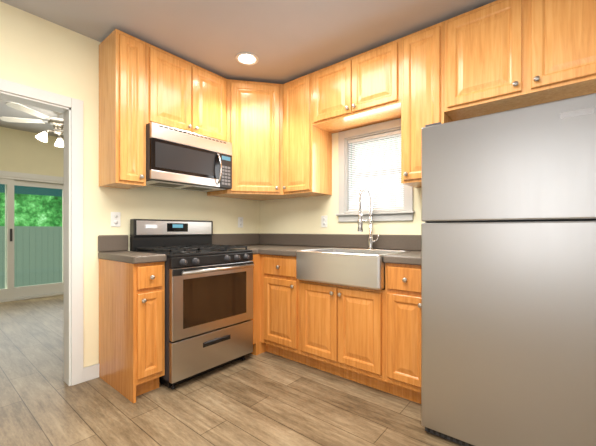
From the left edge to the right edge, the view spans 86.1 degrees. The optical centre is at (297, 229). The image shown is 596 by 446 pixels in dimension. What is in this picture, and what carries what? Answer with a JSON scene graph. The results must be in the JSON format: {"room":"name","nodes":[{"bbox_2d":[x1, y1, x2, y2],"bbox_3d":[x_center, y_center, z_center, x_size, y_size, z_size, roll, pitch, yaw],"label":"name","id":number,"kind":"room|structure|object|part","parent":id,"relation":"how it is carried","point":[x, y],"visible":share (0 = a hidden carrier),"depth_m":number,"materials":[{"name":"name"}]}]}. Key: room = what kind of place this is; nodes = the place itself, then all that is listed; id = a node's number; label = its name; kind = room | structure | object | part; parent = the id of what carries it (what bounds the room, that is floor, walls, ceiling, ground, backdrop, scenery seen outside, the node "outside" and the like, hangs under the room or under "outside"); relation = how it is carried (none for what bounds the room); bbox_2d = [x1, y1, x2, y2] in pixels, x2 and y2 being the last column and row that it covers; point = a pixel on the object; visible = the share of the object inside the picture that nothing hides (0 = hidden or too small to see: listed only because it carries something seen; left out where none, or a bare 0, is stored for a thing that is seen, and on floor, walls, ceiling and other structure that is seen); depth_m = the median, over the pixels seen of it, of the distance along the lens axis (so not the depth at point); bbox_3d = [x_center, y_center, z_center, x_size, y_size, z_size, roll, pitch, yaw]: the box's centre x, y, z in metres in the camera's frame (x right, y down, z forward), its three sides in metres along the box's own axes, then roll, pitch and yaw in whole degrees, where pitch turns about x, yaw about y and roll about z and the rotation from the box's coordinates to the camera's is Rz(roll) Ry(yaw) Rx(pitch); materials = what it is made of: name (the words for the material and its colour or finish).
{"room":"kitchen","nodes":[
{"label":"kitchen","id":0,"kind":"room"},
{"bbox_2d":[0,127,63,176],"bbox_3d":[-4.415,-0.292,5.354,0.120,2.845,6.040,0,0,39],"label":"wall","id":1,"kind":"structure","parent":0,"point":[21,151],"depth_m":5.25,"materials":[{"name":"beige paint"}]},
{"bbox_2d":[0,171,63,302],"bbox_3d":[-4.600,0.102,5.092,0.126,2.055,1.820,0,0,39],"label":"sliding door","id":2,"kind":"structure","parent":1,"relation":"in","point":[10,291],"depth_m":5.21,"materials":[{"name":"white"}]},
{"bbox_2d":[0,99,63,137],"bbox_3d":[-2.869,-1.665,4.085,3.880,0.100,5.800,0,0,39],"label":"ceiling","id":3,"kind":"structure","parent":0,"point":[8,111],"depth_m":4.62,"materials":[{"name":"paint"}]},
{"bbox_2d":[0,102,63,146],"bbox_3d":[-3.179,-1.378,4.309,1.278,0.469,1.244,0,0,39],"label":"ceiling fan light","id":4,"kind":"object","parent":3,"relation":"hanging from","point":[57,123],"visible":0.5,"depth_m":4.17,"materials":[{"name":"silver metal"}]},
{"bbox_2d":[0,1,259,367],"bbox_3d":[-1.324,-0.292,2.815,0.120,2.845,5.800,0,0,39],"label":"wall","id":5,"kind":"structure","parent":0,"point":[40,53],"depth_m":2.42,"materials":[{"name":"yellow paint"}]},
{"bbox_2d":[0,78,82,385],"bbox_3d":[-1.968,0.086,2.031,0.156,2.089,0.998,0,0,39],"label":"door frame","id":6,"kind":"structure","parent":5,"relation":"attached to","point":[70,109],"depth_m":2.33,"materials":[{"name":"white wood"}]},
{"bbox_2d":[83,364,98,376],"bbox_3d":[-0.617,1.080,3.781,0.014,0.100,3.410,0,0,39],"label":"baseboard","id":7,"kind":"structure","parent":5,"relation":"attached to","point":[90,372],"depth_m":2.41,"materials":[{"name":"white wood"}]},
{"bbox_2d":[111,212,119,226],"bbox_3d":[-1.457,-0.085,2.549,0.008,0.116,0.072,0,0,39],"label":"electrical outlet","id":8,"kind":"object","parent":5,"relation":"attached to","point":[115,219],"visible":1,"depth_m":2.54,"materials":[{"name":"white plastic"}]},
{"bbox_2d":[99,29,145,188],"bbox_3d":[-1.326,-0.880,2.424,0.370,1.090,0.213,0,0,39],"label":"upper cabinet","id":9,"kind":"object","parent":5,"relation":"attached to","point":[122,110],"visible":1,"depth_m":2.33,"materials":[{"name":"brown wood"}]},
{"bbox_2d":[146,42,226,141],"bbox_3d":[-1.016,-1.116,2.801,0.370,0.618,0.758,0,0,39],"label":"upper cabinet","id":10,"kind":"object","parent":5,"relation":"attached to","point":[183,94],"visible":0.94,"depth_m":2.65,"materials":[{"name":"brown wood"}]},
{"bbox_2d":[146,122,231,191],"bbox_3d":[-0.983,-0.590,2.774,0.456,0.430,0.756,0,0,39],"label":"over-the-range microwave","id":11,"kind":"object","parent":10,"relation":"attached to","point":[180,159],"visible":0.96,"depth_m":2.61,"materials":[{"name":"grey metal"}]},
{"bbox_2d":[238,217,242,227],"bbox_3d":[-0.638,-0.085,3.546,0.008,0.116,0.072,0,0,39],"label":"electrical outlet","id":12,"kind":"object","parent":5,"relation":"attached to","point":[240,222],"visible":1,"depth_m":3.54,"materials":[{"name":"white plastic"}]},
{"bbox_2d":[207,79,299,200],"bbox_3d":[-0.430,-0.885,3.287,0.659,1.080,0.731,0,0,39],"label":"upper cabinet","id":13,"kind":"object","parent":5,"relation":"attached to","point":[255,124],"visible":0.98,"depth_m":3.05,"materials":[{"name":"brown wood"}]},
{"bbox_2d":[0,294,462,445],"bbox_3d":[-1.394,1.160,2.872,7.940,0.060,6.040,0,0,39],"label":"floor","id":14,"kind":"structure","parent":0,"point":[266,398],"depth_m":2.04,"materials":[{"name":"brown wood"}]},
{"bbox_2d":[99,258,164,402],"bbox_3d":[-1.218,0.675,2.335,0.650,0.910,0.213,0,0,39],"label":"base cabinet","id":15,"kind":"object","parent":14,"relation":"on","point":[131,331],"visible":1,"depth_m":2.18,"materials":[{"name":"brown wood"}]},
{"bbox_2d":[130,219,253,389],"bbox_3d":[-0.856,0.520,2.671,0.722,1.220,0.756,0,0,39],"label":"gas range","id":16,"kind":"object","parent":14,"relation":"on","point":[208,305],"visible":0.9,"depth_m":2.47,"materials":[{"name":"grey metal"}]},
{"bbox_2d":[250,254,305,364],"bbox_3d":[-0.039,0.675,2.967,0.523,0.910,0.729,0,0,39],"label":"base cabinet","id":17,"kind":"object","parent":14,"relation":"on","point":[281,309],"depth_m":2.77,"materials":[{"name":"brown wood"}]},
{"bbox_3d":[-0.203,0.675,3.102,0.098,0.910,0.729,0,0,39],"label":"corner base cabinet filler","id":18,"kind":"part","parent":17,"relation":"part of","materials":[{"name":"orange wood"}]},
{"bbox_2d":[98,233,420,264],"bbox_3d":[-0.171,0.130,2.437,2.138,0.179,1.716,0,0,39],"label":"countertop","id":19,"kind":"structure","parent":17,"relation":"on","point":[113,247],"depth_m":2.79,"materials":[{"name":"grey stone"}]},
{"bbox_2d":[296,248,408,289],"bbox_3d":[0.432,0.282,2.542,0.730,0.233,0.543,0,0,39],"label":"farmhouse sink","id":20,"kind":"object","parent":19,"relation":"in","point":[361,268],"visible":0.9,"depth_m":2.32,"materials":[{"name":"silver metal"}]},
{"bbox_2d":[357,187,378,248],"bbox_3d":[0.599,-0.098,2.705,0.107,0.535,0.242,0,0,39],"label":"pull-down faucet","id":21,"kind":"object","parent":19,"relation":"on","point":[371,241],"visible":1,"depth_m":2.75,"materials":[{"name":"silver metal"}]},
{"bbox_2d":[300,280,389,392],"bbox_3d":[0.475,0.767,2.597,0.738,0.725,0.650,0,0,39],"label":"base cabinet","id":22,"kind":"object","parent":14,"relation":"on","point":[342,330],"visible":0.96,"depth_m":2.34,"materials":[{"name":"brown wood"}]},
{"bbox_2d":[385,263,420,403],"bbox_3d":[0.877,0.675,2.267,0.298,0.910,0.650,0,0,39],"label":"base cabinet","id":23,"kind":"object","parent":14,"relation":"on","point":[403,330],"visible":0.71,"depth_m":2.06,"materials":[{"name":"brown wood"}]},
{"bbox_2d":[421,93,595,445],"bbox_3d":[1.230,0.274,1.840,0.760,1.712,0.801,0,0,39],"label":"fridge","id":24,"kind":"object","parent":14,"relation":"on","point":[508,280],"visible":1,"depth_m":1.51,"materials":[{"name":"grey metal"}]},
{"bbox_2d":[0,0,496,83],"bbox_3d":[-0.261,-1.505,1.101,3.700,0.100,3.900,0,0,39],"label":"ceiling","id":25,"kind":"structure","parent":0,"point":[284,41],"depth_m":2.27,"materials":[{"name":"paint"}]},
{"bbox_2d":[235,52,258,64],"bbox_3d":[-0.432,-1.448,2.704,0.196,0.010,0.196,0,0,39],"label":"recessed light","id":26,"kind":"object","parent":25,"relation":"in","point":[245,58],"visible":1,"depth_m":2.70,"materials":[{"name":"white plastic"}]},
{"bbox_2d":[260,118,424,234],"bbox_3d":[1.015,-0.212,2.654,3.940,2.685,0.120,0,0,39],"label":"wall","id":27,"kind":"structure","parent":0,"point":[301,215],"depth_m":3.21,"materials":[{"name":"yellow paint"}]},
{"bbox_2d":[283,73,331,196],"bbox_3d":[0.077,-0.885,3.105,0.358,1.080,0.370,0,0,39],"label":"upper cabinet","id":28,"kind":"object","parent":27,"relation":"attached to","point":[307,158],"visible":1,"depth_m":2.98,"materials":[{"name":"brown wood"}]},
{"bbox_2d":[321,216,326,226],"bbox_3d":[0.262,-0.085,3.187,0.072,0.116,0.008,0,0,39],"label":"electrical outlet","id":29,"kind":"object","parent":27,"relation":"attached to","point":[323,221],"visible":1,"depth_m":3.19,"materials":[{"name":"white plastic"}]},
{"bbox_2d":[313,38,400,133],"bbox_3d":[0.533,-1.185,2.730,0.818,0.480,0.370,0,0,39],"label":"upper cabinet","id":30,"kind":"object","parent":27,"relation":"attached to","point":[360,90],"visible":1,"depth_m":2.60,"materials":[{"name":"brown wood"}]},
{"bbox_2d":[336,118,414,221],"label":"window","id":31,"kind":"structure","parent":27,"relation":"in","point":[344,214],"depth_m":2.92,"materials":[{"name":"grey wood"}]},
{"bbox_2d":[348,130,403,210],"bbox_3d":[0.693,-0.517,2.876,0.542,0.672,0.045,0,0,39],"label":"window blinds","id":32,"kind":"object","parent":31,"relation":"attached to","point":[387,199],"visible":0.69,"depth_m":2.86,"materials":[{"name":"white plastic"}]},
{"bbox_2d":[401,21,452,187],"bbox_3d":[0.966,-0.885,2.375,0.298,1.080,0.370,0,0,39],"label":"upper cabinet","id":33,"kind":"object","parent":27,"relation":"attached to","point":[422,78],"visible":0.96,"depth_m":2.27,"materials":[{"name":"brown wood"}]},
{"bbox_2d":[444,0,595,120],"bbox_3d":[1.436,-1.115,1.989,0.914,0.620,0.370,0,0,39],"label":"upper cabinet","id":34,"kind":"object","parent":27,"relation":"attached to","point":[502,55],"visible":1,"depth_m":1.91,"materials":[{"name":"brown wood"}]},
{"label":"outside","id":35,"kind":"structure","parent":0,"visible":0},
{"bbox_2d":[0,184,61,226],"bbox_3d":[-11.274,-3.120,9.435,0.100,9.500,23.000,0,0,39],"label":"trees","id":36,"kind":"object","parent":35,"point":[47,214],"depth_m":11.51,"materials":[{"name":"green plant"}]},
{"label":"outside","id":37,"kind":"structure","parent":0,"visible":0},
{"bbox_2d":[0,226,61,288],"bbox_3d":[-5.168,0.557,5.714,1.499,1.265,6.000,0,0,39],"label":"fence","id":38,"kind":"object","parent":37,"relation":"in","point":[39,249],"depth_m":6.51,"materials":[{"name":"grey wood"}]}
]}

